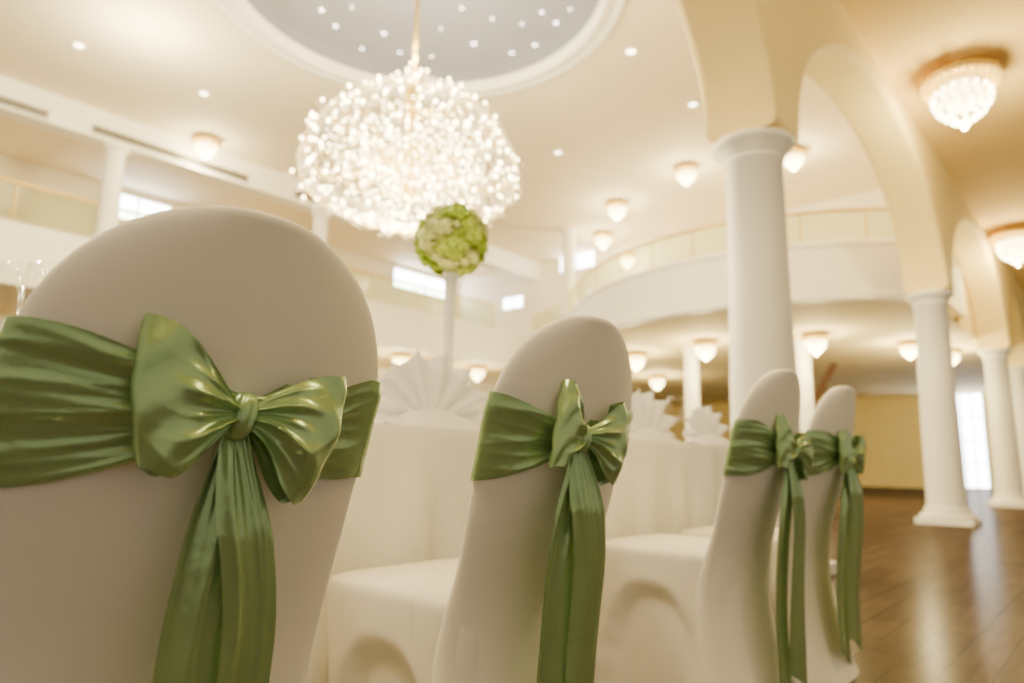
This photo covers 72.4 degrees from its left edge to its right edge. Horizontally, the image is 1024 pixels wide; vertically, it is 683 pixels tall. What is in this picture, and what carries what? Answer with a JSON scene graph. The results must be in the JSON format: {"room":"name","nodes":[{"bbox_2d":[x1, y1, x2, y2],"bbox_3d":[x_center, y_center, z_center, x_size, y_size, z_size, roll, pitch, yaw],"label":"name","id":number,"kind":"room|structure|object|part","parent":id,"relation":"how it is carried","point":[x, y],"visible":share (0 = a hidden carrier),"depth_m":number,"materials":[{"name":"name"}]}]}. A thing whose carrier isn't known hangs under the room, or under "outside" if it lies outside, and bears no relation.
{"room":"event hall","nodes":[
{"label":"event hall","id":0,"kind":"room"},
{"bbox_2d":[0,219,526,366],"bbox_3d":[-6.628,-1.144,11.016,0.120,0.920,21.200,-7,-13,41],"label":"wall","id":1,"kind":"structure","parent":0,"point":[28,253],"depth_m":15.32,"materials":[{"name":"white paint"}]},
{"bbox_2d":[90,142,129,238],"bbox_3d":[-6.508,-2.376,11.338,0.420,1.620,0.420,-7,-13,41],"label":"column","id":2,"kind":"structure","parent":1,"relation":"on","point":[109,199],"depth_m":11.25,"materials":[{"name":"white paint"}]},
{"bbox_2d":[0,176,493,327],"bbox_3d":[-6.053,-1.800,11.774,0.052,0.646,16.926,-7,-13,41],"label":"balcony railing","id":3,"kind":"object","parent":1,"relation":"on","point":[16,182],"visible":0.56,"depth_m":11.54,"materials":[{"name":"beige metal"}]},
{"bbox_3d":[-7.341,-2.054,10.332,0.030,0.620,0.026,-7,-13,41],"label":"post","id":4,"kind":"part","parent":3,"relation":"part of","materials":[{"name":"gold metal"}]},
{"bbox_3d":[-3.049,-1.163,15.132,0.030,0.620,0.026,-7,-13,41],"label":"post","id":5,"kind":"part","parent":3,"relation":"part of","materials":[{"name":"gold metal"}]},
{"bbox_3d":[-2.191,-0.985,16.092,0.030,0.620,0.026,-7,-13,41],"label":"post","id":6,"kind":"part","parent":3,"relation":"part of","materials":[{"name":"gold metal"}]},
{"bbox_2d":[310,209,331,242],"bbox_3d":[-3.929,-1.840,14.222,0.420,1.620,0.420,-7,-13,41],"label":"column","id":7,"kind":"structure","parent":1,"relation":"on","point":[320,217],"depth_m":14.19,"materials":[{"name":"white paint"}]},
{"bbox_2d":[0,154,663,426],"bbox_3d":[-4.777,0.547,17.849,0.200,6.100,34.200,-7,-13,41],"label":"wall","id":8,"kind":"structure","parent":0,"point":[33,207],"depth_m":13.79,"materials":[{"name":"white paint"}]},
{"bbox_2d":[119,191,173,221],"bbox_3d":[-7.823,-2.733,14.626,0.060,0.620,1.420,-7,-13,41],"label":"window","id":9,"kind":"structure","parent":8,"relation":"in","point":[129,201],"depth_m":14.62,"materials":[{"name":"white glass"}]},
{"bbox_2d":[391,265,444,299],"bbox_3d":[-2.559,-1.660,20.515,0.060,0.620,2.420,-7,-13,41],"label":"window","id":10,"kind":"structure","parent":8,"relation":"in","point":[399,273],"depth_m":20.32,"materials":[{"name":"white glass"}]},
{"bbox_2d":[0,284,729,406],"bbox_3d":[-3.544,0.190,16.813,3.075,0.300,34.200,-7,-13,41],"label":"ceiling","id":11,"kind":"structure","parent":0,"point":[12,298],"depth_m":17.72,"materials":[{"name":"paint"}]},
{"bbox_2d":[391,352,410,364],"bbox_3d":[-2.577,0.481,16.254,0.472,0.428,0.472,-7,-13,41],"label":"crystal ceiling light","id":12,"kind":"object","parent":11,"relation":"attached to","point":[399,358],"visible":0.65,"depth_m":16.15,"materials":[{"name":"clear glass"}]},
{"bbox_2d":[468,365,485,381],"bbox_3d":[-0.903,0.828,18.127,0.472,0.428,0.472,-7,-13,41],"label":"crystal ceiling light","id":13,"kind":"object","parent":11,"relation":"attached to","point":[476,371],"visible":0.92,"depth_m":18.03,"materials":[{"name":"clear glass"}]},
{"bbox_3d":[-0.904,0.886,18.117,0.367,0.254,0.367,-7,-13,41],"label":"lamp shade","id":14,"kind":"part","parent":13,"relation":"part of","materials":[{"name":"white glass"}]},
{"bbox_2d":[247,0,599,82],"bbox_3d":[-1.103,-4.338,8.282,4.400,0.450,4.400,-7,-13,41],"label":"ceiling","id":15,"kind":"structure","parent":0,"point":[495,27],"depth_m":9.57,"materials":[{"name":"white paint"}]},
{"bbox_2d":[286,0,523,238],"bbox_3d":[-1.135,-2.881,8.047,2.562,3.362,2.534,-1,-10,9],"label":"chandelier","id":16,"kind":"object","parent":15,"relation":"hanging from","point":[410,159],"visible":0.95,"depth_m":7.66,"materials":[{"name":"crystal glass"},{"name":"polished brass"}]},
{"bbox_3d":[-1.736,-2.053,7.690,1.096,0.152,0.020,4,-10,-18],"label":"arm","id":17,"kind":"part","parent":16,"relation":"part of","materials":[{"name":"glass"}]},
{"bbox_3d":[-1.660,-1.835,7.510,1.076,0.375,0.020,7,-12,-33],"label":"arm","id":18,"kind":"part","parent":16,"relation":"part of","materials":[{"name":"gold metal"}]},
{"bbox_3d":[-1.751,-1.759,7.966,1.076,0.375,0.020,-1,-10,11],"label":"arm","id":19,"kind":"part","parent":16,"relation":"part of","materials":[{"name":"glass"}]},
{"bbox_3d":[-1.704,-1.972,8.161,1.096,0.152,0.020,-4,-11,26],"label":"arm","id":20,"kind":"part","parent":16,"relation":"part of","materials":[{"name":"glass"}]},
{"bbox_3d":[-1.629,-2.292,7.902,0.828,0.445,0.020,2,-10,-3],"label":"arm","id":21,"kind":"part","parent":16,"relation":"part of","materials":[{"name":"glass"}]},
{"bbox_3d":[-1.421,-2.108,7.334,0.020,0.152,1.096,-4,-11,26],"label":"arm","id":22,"kind":"part","parent":16,"relation":"part of","materials":[{"name":"gold metal"}]},
{"bbox_3d":[-1.463,-2.345,7.569,0.020,0.445,0.828,-7,-13,41],"label":"arm","id":23,"kind":"part","parent":16,"relation":"part of","materials":[{"name":"gold metal"}]},
{"bbox_3d":[-1.507,-2.230,8.252,0.828,0.445,0.020,-7,-13,41],"label":"arm","id":24,"kind":"part","parent":16,"relation":"part of","materials":[{"name":"glass"}]},
{"bbox_3d":[-1.269,-1.872,7.251,0.020,0.375,1.076,-1,-10,11],"label":"arm","id":25,"kind":"part","parent":16,"relation":"part of","materials":[{"name":"gold metal"}]},
{"bbox_3d":[-1.489,-1.689,8.351,0.020,0.375,1.076,7,-12,-33],"label":"arm","id":26,"kind":"part","parent":16,"relation":"part of","materials":[{"name":"glass"}]},
{"bbox_3d":[-1.108,-2.360,7.449,0.020,0.445,0.828,2,-10,-3],"label":"arm","id":27,"kind":"part","parent":16,"relation":"part of","materials":[{"name":"gold metal"}]},
{"bbox_3d":[-1.138,-2.342,7.942,0.280,1.600,0.280,-7,-13,41],"label":"central stem","id":28,"kind":"part","parent":16,"relation":"part of","materials":[{"name":"gold metal"}]},
{"bbox_3d":[-1.115,-3.663,8.167,0.041,1.780,0.041,6,-11,-26],"label":"rod","id":29,"kind":"part","parent":16,"relation":"part of","materials":[{"name":"gold metal"}]},
{"bbox_3d":[-0.944,-2.105,7.301,0.020,0.152,1.096,4,-10,-18],"label":"arm","id":30,"kind":"part","parent":16,"relation":"part of","materials":[{"name":"gold metal"}]},
{"bbox_3d":[-1.027,-1.666,8.440,0.020,0.375,1.076,-1,-10,11],"label":"arm","id":31,"kind":"part","parent":16,"relation":"part of","materials":[{"name":"gold metal"}]},
{"bbox_3d":[-0.807,-1.849,7.339,0.020,0.375,1.076,7,-12,-33],"label":"arm","id":32,"kind":"part","parent":16,"relation":"part of","materials":[{"name":"glass"}]},
{"bbox_3d":[-0.867,-1.910,8.438,0.020,0.152,1.096,-4,-11,26],"label":"arm","id":33,"kind":"part","parent":16,"relation":"part of","materials":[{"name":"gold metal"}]},
{"bbox_3d":[-0.771,-2.326,7.611,0.828,0.445,0.020,-7,-13,41],"label":"arm","id":34,"kind":"part","parent":16,"relation":"part of","materials":[{"name":"gold metal"}]},
{"bbox_3d":[-0.815,-2.211,8.294,0.020,0.445,0.828,-7,-13,41],"label":"arm","id":35,"kind":"part","parent":16,"relation":"part of","materials":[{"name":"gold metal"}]},
{"bbox_3d":[-0.650,-2.264,7.961,0.828,0.445,0.020,2,-10,-3],"label":"arm","id":36,"kind":"part","parent":16,"relation":"part of","materials":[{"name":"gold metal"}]},
{"bbox_3d":[-0.636,-1.703,8.180,1.076,0.375,0.020,7,-12,-33],"label":"arm","id":37,"kind":"part","parent":16,"relation":"part of","materials":[{"name":"gold metal"}]},
{"bbox_3d":[-0.583,-2.046,7.611,1.096,0.152,0.020,-4,-11,26],"label":"arm","id":38,"kind":"part","parent":16,"relation":"part of","materials":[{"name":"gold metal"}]},
{"bbox_3d":[-0.545,-1.779,7.724,1.076,0.375,0.020,-1,-10,11],"label":"arm","id":39,"kind":"part","parent":16,"relation":"part of","materials":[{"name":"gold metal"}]},
{"bbox_3d":[-0.551,-1.965,8.082,1.096,0.152,0.020,4,-10,-18],"label":"arm","id":40,"kind":"part","parent":16,"relation":"part of","materials":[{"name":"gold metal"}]},
{"bbox_2d":[0,0,879,280],"bbox_3d":[0.370,-3.124,13.928,13.370,0.001,34.200,-7,-13,41],"label":"ceiling","id":41,"kind":"structure","parent":0,"point":[622,124],"depth_m":11.52,"materials":[{"name":"paint"}]},
{"bbox_2d":[71,41,86,48],"bbox_3d":[-5.836,-3.988,9.433,0.180,0.016,0.180,-7,-13,41],"label":"recessed light","id":42,"kind":"object","parent":41,"relation":"in","point":[76,44],"visible":1,"depth_m":9.42,"materials":[{"name":"white paint"}]},
{"bbox_2d":[198,90,209,96],"bbox_3d":[-4.677,-3.765,10.627,0.180,0.016,0.180,-7,-13,41],"label":"recessed light","id":43,"kind":"object","parent":41,"relation":"in","point":[200,92],"visible":1,"depth_m":10.62,"materials":[{"name":"white paint"}]},
{"bbox_2d":[193,135,219,158],"bbox_3d":[-5.290,-3.338,12.102,0.425,0.385,0.425,-7,-13,41],"label":"crystal ceiling light","id":44,"kind":"object","parent":41,"relation":"hanging from","point":[206,144],"visible":1,"depth_m":12.03,"materials":[{"name":"clear glass"}]},
{"bbox_3d":[-5.291,-3.285,12.093,0.331,0.229,0.331,-7,-13,41],"label":"lamp shade","id":45,"kind":"part","parent":44,"relation":"part of","materials":[{"name":"glass"}]},
{"bbox_2d":[0,75,540,281],"bbox_3d":[-2.307,-2.538,16.213,0.350,0.478,34.200,-7,-13,41],"label":"beam","id":46,"kind":"structure","parent":41,"relation":"attached to","point":[69,118],"depth_m":12.38,"materials":[{"name":"white paint"}]},
{"bbox_2d":[0,95,50,119],"bbox_3d":[-7.369,-3.500,10.245,0.035,0.140,1.060,-7,-13,41],"label":"air vent","id":47,"kind":"object","parent":46,"relation":"attached to","point":[5,101],"visible":1,"depth_m":10.39,"materials":[{"name":"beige metal"}]},
{"bbox_2d":[90,123,249,182],"bbox_3d":[-5.770,-3.194,12.036,0.035,0.140,2.660,-7,-13,41],"label":"air vent","id":48,"kind":"object","parent":46,"relation":"attached to","point":[99,130],"visible":1,"depth_m":11.91,"materials":[{"name":"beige metal"}]},
{"bbox_2d":[294,189,363,217],"bbox_3d":[-3.717,-2.800,14.336,0.035,0.140,1.660,-7,-13,41],"label":"air vent","id":49,"kind":"object","parent":46,"relation":"attached to","point":[299,194],"visible":0.7,"depth_m":14.13,"materials":[{"name":"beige metal"}]},
{"bbox_2d":[214,0,627,100],"bbox_3d":[-1.107,-4.136,8.248,4.960,0.160,4.960,-7,-13,41],"label":"trim","id":50,"kind":"structure","parent":41,"relation":"attached to","point":[608,13],"depth_m":9.63,"materials":[{"name":"white paint"}]},
{"bbox_2d":[553,150,562,154],"bbox_3d":[0.818,-3.361,12.442,0.180,0.016,0.180,-7,-13,41],"label":"recessed light","id":51,"kind":"object","parent":41,"relation":"in","point":[557,152],"visible":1,"depth_m":12.43,"materials":[{"name":"white paint"}]},
{"bbox_2d":[594,232,611,248],"bbox_3d":[2.180,-2.404,16.766,0.448,0.407,0.448,-7,-13,41],"label":"crystal ceiling light","id":52,"kind":"object","parent":41,"relation":"hanging from","point":[603,238],"visible":1,"depth_m":16.68,"materials":[{"name":"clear glass"}]},
{"bbox_3d":[2.180,-2.348,16.757,0.349,0.241,0.349,-7,-13,41],"label":"lamp shade","id":53,"kind":"part","parent":52,"relation":"part of","materials":[{"name":"glass"}]},
{"bbox_2d":[606,200,627,219],"bbox_3d":[2.214,-2.746,14.750,0.448,0.407,0.448,-7,-13,41],"label":"crystal ceiling light","id":54,"kind":"object","parent":41,"relation":"hanging from","point":[616,206],"visible":1,"depth_m":14.67,"materials":[{"name":"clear glass"}]},
{"bbox_3d":[2.213,-2.691,14.741,0.349,0.241,0.349,-7,-13,41],"label":"lamp shade","id":55,"kind":"part","parent":54,"relation":"part of","materials":[{"name":"glass"}]},
{"bbox_2d":[618,234,635,267],"bbox_3d":[2.754,-2.163,16.764,0.425,0.861,0.425,-7,-13,41],"label":"crystal ceiling light","id":56,"kind":"object","parent":41,"relation":"hanging from","point":[626,258],"visible":0.88,"depth_m":16.65,"materials":[{"name":"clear glass"}]},
{"bbox_3d":[2.749,-1.876,16.716,0.331,0.229,0.331,-7,-13,41],"label":"lamp shade","id":57,"kind":"part","parent":56,"relation":"part of","materials":[{"name":"glass"}]},
{"bbox_2d":[624,47,637,54],"bbox_3d":[1.590,-3.873,9.350,0.180,0.016,0.180,-7,-13,41],"label":"recessed light","id":58,"kind":"object","parent":41,"relation":"in","point":[631,50],"visible":1,"depth_m":9.34,"materials":[{"name":"white paint"}]},
{"bbox_2d":[674,164,697,185],"bbox_3d":[3.212,-3.053,12.903,0.425,0.385,0.425,-7,-13,41],"label":"crystal ceiling light","id":59,"kind":"object","parent":41,"relation":"hanging from","point":[684,171],"visible":1,"depth_m":12.83,"materials":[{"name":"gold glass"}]},
{"bbox_3d":[3.211,-3.001,12.894,0.331,0.229,0.331,-7,-13,41],"label":"lamp shade","id":60,"kind":"part","parent":59,"relation":"part of","materials":[{"name":"glass"}]},
{"bbox_2d":[687,101,698,106],"bbox_3d":[2.767,-3.623,10.700,0.180,0.016,0.180,-7,-13,41],"label":"recessed light","id":61,"kind":"object","parent":41,"relation":"in","point":[692,103],"visible":1,"depth_m":10.69,"materials":[{"name":"white paint"}]},
{"bbox_2d":[784,147,805,170],"bbox_3d":[4.895,-3.148,12.170,0.425,0.385,0.425,-7,-13,41],"label":"crystal ceiling light","id":62,"kind":"object","parent":41,"relation":"hanging from","point":[793,158],"visible":0.88,"depth_m":12.09,"materials":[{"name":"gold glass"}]},
{"bbox_3d":[4.894,-3.096,12.162,0.331,0.229,0.331,-7,-13,41],"label":"lamp shade","id":63,"kind":"part","parent":62,"relation":"part of","materials":[{"name":"glass"}]},
{"bbox_2d":[457,189,964,335],"bbox_3d":[3.274,-1.158,17.162,13.120,2.688,0.150,-7,-13,41],"label":"wall","id":64,"kind":"structure","parent":0,"point":[541,295],"depth_m":17.29,"materials":[{"name":"white paint"}]},
{"bbox_2d":[502,293,524,311],"bbox_3d":[0.037,-1.099,19.890,0.820,0.420,0.060,-7,-13,41],"label":"window","id":65,"kind":"structure","parent":64,"relation":"in","point":[514,302],"depth_m":19.86,"materials":[{"name":"white glass"}]},
{"bbox_3d":[0.050,-1.097,19.905,0.700,0.300,0.020,-7,-13,41],"label":"pane","id":66,"kind":"part","parent":65,"relation":"part of","materials":[{"name":"glass"}]},
{"bbox_2d":[558,250,596,274],"bbox_3d":[1.732,-2.115,18.562,1.220,0.520,0.060,-7,-13,41],"label":"window","id":67,"kind":"structure","parent":64,"relation":"in","point":[585,261],"depth_m":18.43,"materials":[{"name":"white glass"}]},
{"bbox_2d":[527,239,972,337],"bbox_3d":[7.127,0.426,18.896,9.910,0.900,16.966,-7,-13,41],"label":"balcony","id":68,"kind":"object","parent":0,"point":[847,270],"depth_m":11.13,"materials":[{"name":"white paint"}]},
{"bbox_2d":[560,227,577,317],"bbox_3d":[1.332,-1.611,16.461,0.420,2.100,0.420,-7,-13,41],"label":"column","id":69,"kind":"structure","parent":68,"relation":"on","point":[568,247],"depth_m":16.35,"materials":[{"name":"white paint"}]},
{"bbox_2d":[532,207,887,333],"bbox_3d":[2.459,-1.206,14.032,2.070,0.526,10.108,7,-11,-32],"label":"balcony railing","id":70,"kind":"object","parent":68,"relation":"on","point":[798,214],"visible":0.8,"depth_m":11.64,"materials":[{"name":"beige metal"}]},
{"bbox_3d":[1.676,-1.241,13.829,0.030,0.500,0.026,-7,-13,41],"label":"post","id":71,"kind":"part","parent":70,"relation":"part of","materials":[{"name":"gold metal"}]},
{"bbox_3d":[2.448,-1.500,12.228,0.030,0.500,0.026,-7,-13,41],"label":"post","id":72,"kind":"part","parent":70,"relation":"part of","materials":[{"name":"gold metal"}]},
{"bbox_3d":[2.994,-1.596,11.605,0.030,0.500,0.026,-7,-13,41],"label":"post","id":73,"kind":"part","parent":70,"relation":"part of","materials":[{"name":"gold metal"}]},
{"bbox_3d":[4.418,-1.720,10.732,0.030,0.500,0.026,-7,-13,41],"label":"post","id":74,"kind":"part","parent":70,"relation":"part of","materials":[{"name":"gold metal"}]},
{"bbox_3d":[5.314,-1.744,10.501,0.030,0.500,0.026,-7,-13,41],"label":"post","id":75,"kind":"part","parent":70,"relation":"part of","materials":[{"name":"gold metal"}]},
{"bbox_2d":[619,300,985,401],"bbox_3d":[7.169,0.860,18.880,9.910,0.001,16.816,-7,-13,41],"label":"ceiling","id":76,"kind":"structure","parent":0,"point":[864,336],"depth_m":14.97,"materials":[{"name":"paint"}]},
{"bbox_2d":[629,351,646,370],"bbox_3d":[2.769,0.446,15.619,0.472,0.428,0.472,-7,-13,41],"label":"crystal ceiling light","id":77,"kind":"object","parent":76,"relation":"hanging from","point":[635,356],"visible":0.77,"depth_m":15.52,"materials":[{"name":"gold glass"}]},
{"bbox_3d":[2.768,0.504,15.610,0.367,0.254,0.367,-7,-13,41],"label":"lamp shade","id":78,"kind":"part","parent":77,"relation":"part of","materials":[{"name":"white glass"}]},
{"bbox_2d":[649,375,665,389],"bbox_3d":[4.073,1.153,19.644,0.472,0.428,0.472,-7,-13,41],"label":"crystal ceiling light","id":79,"kind":"object","parent":76,"relation":"hanging from","point":[657,380],"visible":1,"depth_m":19.54,"materials":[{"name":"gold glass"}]},
{"bbox_3d":[4.072,1.211,19.634,0.367,0.254,0.367,-7,-13,41],"label":"lamp shade","id":80,"kind":"part","parent":79,"relation":"part of","materials":[{"name":"white glass"}]},
{"bbox_2d":[693,339,716,360],"bbox_3d":[3.853,0.181,13.951,0.472,0.428,0.472,-7,-13,41],"label":"crystal ceiling light","id":81,"kind":"object","parent":76,"relation":"hanging from","point":[705,346],"visible":1,"depth_m":13.86,"materials":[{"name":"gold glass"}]},
{"bbox_3d":[3.852,0.239,13.941,0.367,0.254,0.367,-7,-13,41],"label":"lamp shade","id":82,"kind":"part","parent":81,"relation":"part of","materials":[{"name":"white glass"}]},
{"bbox_2d":[802,332,828,355],"bbox_3d":[5.644,0.052,13.011,0.472,0.428,0.472,-7,-13,41],"label":"crystal ceiling light","id":83,"kind":"object","parent":76,"relation":"hanging from","point":[815,339],"visible":1,"depth_m":12.92,"materials":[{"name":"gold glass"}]},
{"bbox_3d":[5.643,0.111,13.002,0.367,0.254,0.367,-7,-13,41],"label":"lamp shade","id":84,"kind":"part","parent":83,"relation":"part of","materials":[{"name":"glass"}]},
{"bbox_2d":[898,340,916,358],"bbox_3d":[7.769,0.170,13.673,0.401,0.364,0.401,-7,-13,41],"label":"crystal ceiling light","id":85,"kind":"object","parent":76,"relation":"hanging from","point":[908,346],"visible":0.86,"depth_m":13.61,"materials":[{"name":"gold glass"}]},
{"bbox_3d":[7.768,0.219,13.665,0.312,0.216,0.312,-7,-13,41],"label":"lamp shade","id":86,"kind":"part","parent":85,"relation":"part of","materials":[{"name":"glass"}]},
{"bbox_2d":[952,348,961,363],"bbox_3d":[9.095,0.335,14.511,0.401,0.364,0.401,-7,-13,41],"label":"crystal ceiling light","id":87,"kind":"object","parent":76,"relation":"hanging from","point":[956,352],"visible":0.36,"depth_m":14.39,"materials":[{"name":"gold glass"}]},
{"bbox_2d":[664,393,993,490],"bbox_3d":[13.863,1.954,24.213,19.200,6.100,0.200,-7,-13,41],"label":"wall","id":88,"kind":"structure","parent":0,"point":[890,427],"depth_m":24.45,"materials":[{"name":"yellow paint"}]},
{"bbox_2d":[957,393,991,489],"bbox_3d":[14.923,3.225,22.840,0.992,3.131,0.060,-7,-13,41],"label":"window","id":89,"kind":"structure","parent":88,"relation":"in","point":[971,407],"depth_m":22.74,"materials":[{"name":"white glass"}]},
{"bbox_2d":[675,0,1023,365],"bbox_3d":[5.495,-2.189,9.445,0.500,3.170,33.724,-7,-13,41],"label":"arches","id":90,"kind":"structure","parent":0,"point":[752,58],"depth_m":7.23,"materials":[{"name":"beige paint"}]},
{"bbox_2d":[830,486,1023,682],"bbox_3d":[2.452,2.652,10.993,19.200,0.100,34.200,-7,-13,41],"label":"floor","id":91,"kind":"structure","parent":0,"point":[939,603],"depth_m":3.86,"materials":[{"name":"brown wood"}]},
{"bbox_2d":[0,205,381,682],"bbox_3d":[-0.483,0.350,0.886,0.596,0.950,0.452,-7,-13,41],"label":"banquet chair","id":92,"kind":"object","parent":91,"relation":"on","point":[190,397],"visible":1,"depth_m":0.72,"materials":[{"name":"beige fabric"}]},
{"bbox_3d":[-0.550,0.598,0.899,0.430,0.433,0.408,-7,-13,41],"label":"seat","id":93,"kind":"part","parent":92,"relation":"part of","materials":[{"name":"white fabric"}]},
{"bbox_2d":[327,315,632,682],"bbox_3d":[-0.048,0.448,1.417,0.595,0.950,0.453,-7,-13,41],"label":"banquet chair","id":94,"kind":"object","parent":91,"relation":"on","point":[520,602],"visible":1,"depth_m":1.24,"materials":[{"name":"beige fabric"}]},
{"bbox_3d":[-0.114,0.696,1.430,0.430,0.433,0.408,-7,-13,41],"label":"seat","id":95,"kind":"part","parent":94,"relation":"part of","materials":[{"name":"white fabric"}]},
{"bbox_3d":[0.072,0.432,1.313,0.242,0.950,0.452,-7,-13,41],"label":"backrest","id":96,"kind":"part","parent":94,"relation":"part of","materials":[{"name":"beige fabric"}]},
{"bbox_2d":[681,347,699,440],"bbox_3d":[3.807,1.681,14.732,0.420,3.115,0.420,-7,-13,41],"label":"support column","id":97,"kind":"structure","parent":91,"relation":"on","point":[691,367],"depth_m":14.76,"materials":[{"name":"white paint"}]},
{"bbox_2d":[594,369,813,682],"bbox_3d":[0.579,0.574,2.094,0.592,0.950,0.452,-7,-13,41],"label":"banquet chair","id":98,"kind":"object","parent":91,"relation":"on","point":[675,608],"visible":0.98,"depth_m":1.93,"materials":[{"name":"beige fabric"}]},
{"bbox_3d":[0.515,0.822,2.106,0.430,0.433,0.408,-7,-13,41],"label":"seat","id":99,"kind":"part","parent":98,"relation":"part of","materials":[{"name":"white fabric"}]},
{"bbox_3d":[0.701,0.558,1.989,0.242,0.950,0.452,-7,-13,41],"label":"backrest","id":100,"kind":"part","parent":98,"relation":"part of","materials":[{"name":"beige fabric"}]},
{"bbox_2d":[679,386,865,682],"bbox_3d":[0.935,0.648,2.490,0.589,0.950,0.452,-7,-13,41],"label":"banquet chair","id":101,"kind":"object","parent":91,"relation":"on","point":[839,455],"visible":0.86,"depth_m":2.31,"materials":[{"name":"beige fabric"}]},
{"bbox_3d":[0.871,0.895,2.501,0.430,0.433,0.408,-7,-13,41],"label":"seat","id":102,"kind":"part","parent":101,"relation":"part of","materials":[{"name":"beige fabric"}]},
{"bbox_3d":[1.057,0.632,2.384,0.242,0.950,0.452,-7,-13,41],"label":"backrest","id":103,"kind":"part","parent":101,"relation":"part of","materials":[{"name":"beige fabric"}]},
{"bbox_2d":[712,127,836,574],"bbox_3d":[1.690,0.038,4.738,0.620,2.931,0.620,-7,-13,41],"label":"column","id":104,"kind":"structure","parent":91,"relation":"on","point":[761,326],"depth_m":4.69,"materials":[{"name":"white paint"}]},
{"bbox_2d":[795,340,813,432],"bbox_3d":[5.735,1.530,13.648,0.420,3.115,0.420,-7,-13,41],"label":"support column","id":105,"kind":"structure","parent":91,"relation":"on","point":[803,355],"depth_m":13.64,"materials":[{"name":"white paint"}]},
{"bbox_2d":[813,362,837,408],"bbox_3d":[7.310,2.114,16.805,1.439,3.077,1.150,-7,-13,41],"label":"staircase","id":106,"kind":"structure","parent":91,"relation":"on","point":[822,385],"depth_m":16.30,"materials":[{"name":"brown wood"}]},
{"bbox_2d":[905,289,981,526],"bbox_3d":[5.454,0.820,8.947,0.620,2.931,0.620,-7,-13,41],"label":"column","id":107,"kind":"structure","parent":91,"relation":"on","point":[943,458],"depth_m":8.78,"materials":[{"name":"white paint"}]},
{"bbox_2d":[978,348,1023,507],"bbox_3d":[9.218,1.601,13.156,0.620,2.931,0.620,-7,-13,41],"label":"column","id":108,"kind":"structure","parent":91,"relation":"on","point":[1006,465],"depth_m":13.01,"materials":[{"name":"white paint"}]},
{"bbox_2d":[1009,365,1023,488],"bbox_3d":[11.186,2.009,15.356,0.620,2.931,0.620,-7,-13,41],"label":"column","id":109,"kind":"structure","parent":91,"relation":"on","point":[1016,372],"depth_m":15.31,"materials":[{"name":"white paint"}]},
{"bbox_3d":[-0.416,0.677,2.244,0.770,0.763,3.730,-7,-13,41],"label":"banquet table","id":110,"kind":"object","parent":91,"relation":"on","visible":0},
{"bbox_2d":[306,422,727,682],"bbox_3d":[-0.416,0.659,2.248,0.897,0.741,3.852,-7,-13,41],"label":"tablecloth","id":111,"kind":"object","parent":110,"relation":"on","point":[409,502],"visible":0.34,"depth_m":1.92,"materials":[{"name":"white fabric"}]},
{"bbox_2d":[374,373,388,422],"bbox_3d":[-0.450,0.221,2.536,0.356,0.215,0.122,7,-11,-31],"label":"folded napkin","id":112,"kind":"object","parent":111,"relation":"on","point":[382,419],"visible":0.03,"depth_m":2.50,"materials":[{"name":"fabric"}]},
{"bbox_2d":[376,351,487,428],"bbox_3d":[-0.242,0.145,2.114,0.383,0.231,0.122,6,-11,-28],"label":"folded napkin","id":113,"kind":"object","parent":111,"relation":"on","point":[416,391],"visible":0.94,"depth_m":2.12,"materials":[{"name":"fabric"}]},
{"bbox_2d":[413,202,488,368],"bbox_3d":[-0.221,-0.092,2.484,0.278,0.822,0.273,-7,-13,41],"label":"centrepiece","id":114,"kind":"object","parent":111,"relation":"on","point":[452,239],"visible":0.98,"depth_m":2.45,"materials":[{"name":"green plant"}]},
{"bbox_2d":[629,389,680,441],"bbox_3d":[0.594,0.321,3.047,0.374,0.226,0.122,8,-12,-36],"label":"folded napkin","id":115,"kind":"object","parent":111,"relation":"on","point":[649,422],"visible":0.84,"depth_m":3.05,"materials":[{"name":"fabric"}]},
{"bbox_2d":[682,404,728,444],"bbox_3d":[0.962,0.407,3.427,0.321,0.195,0.122,8,-12,-36],"label":"folded napkin","id":116,"kind":"object","parent":111,"relation":"on","point":[704,427],"visible":1,"depth_m":3.41,"materials":[{"name":"fabric"}]},
{"bbox_2d":[839,0,1023,290],"bbox_3d":[7.645,-2.795,7.361,5.590,0.100,34.200,-7,-13,41],"label":"ceiling","id":117,"kind":"structure","parent":0,"point":[909,39],"depth_m":7.32,"materials":[{"name":"paint"}]},
{"bbox_2d":[919,58,1002,129],"bbox_3d":[4.628,-2.487,7.201,0.732,0.663,0.732,-7,-13,41],"label":"crystal ceiling light","id":118,"kind":"object","parent":117,"relation":"hanging from","point":[962,94],"visible":1,"depth_m":7.08,"materials":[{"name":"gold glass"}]},
{"bbox_3d":[4.626,-2.397,7.185,0.569,0.394,0.570,-7,-13,41],"label":"lamp shade","id":119,"kind":"part","parent":118,"relation":"part of","materials":[{"name":"glass"}]},
{"bbox_2d":[989,226,1023,265],"bbox_3d":[8.621,-1.606,11.973,0.732,0.663,0.732,-7,-13,41],"label":"crystal ceiling light","id":120,"kind":"object","parent":117,"relation":"hanging from","point":[1012,238],"visible":1,"depth_m":11.88,"materials":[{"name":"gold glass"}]},
{"bbox_3d":[8.619,-1.516,11.958,0.569,0.394,0.569,-7,-13,41],"label":"lamp shade","id":121,"kind":"part","parent":120,"relation":"part of","materials":[{"name":"glass"}]},
{"bbox_2d":[957,273,975,338],"bbox_3d":[12.308,-0.792,17.548,0.110,2.967,12.450,-7,-13,41],"label":"wall","id":122,"kind":"structure","parent":0,"point":[963,322],"depth_m":13.00,"materials":[{"name":"beige paint"}]}
]}

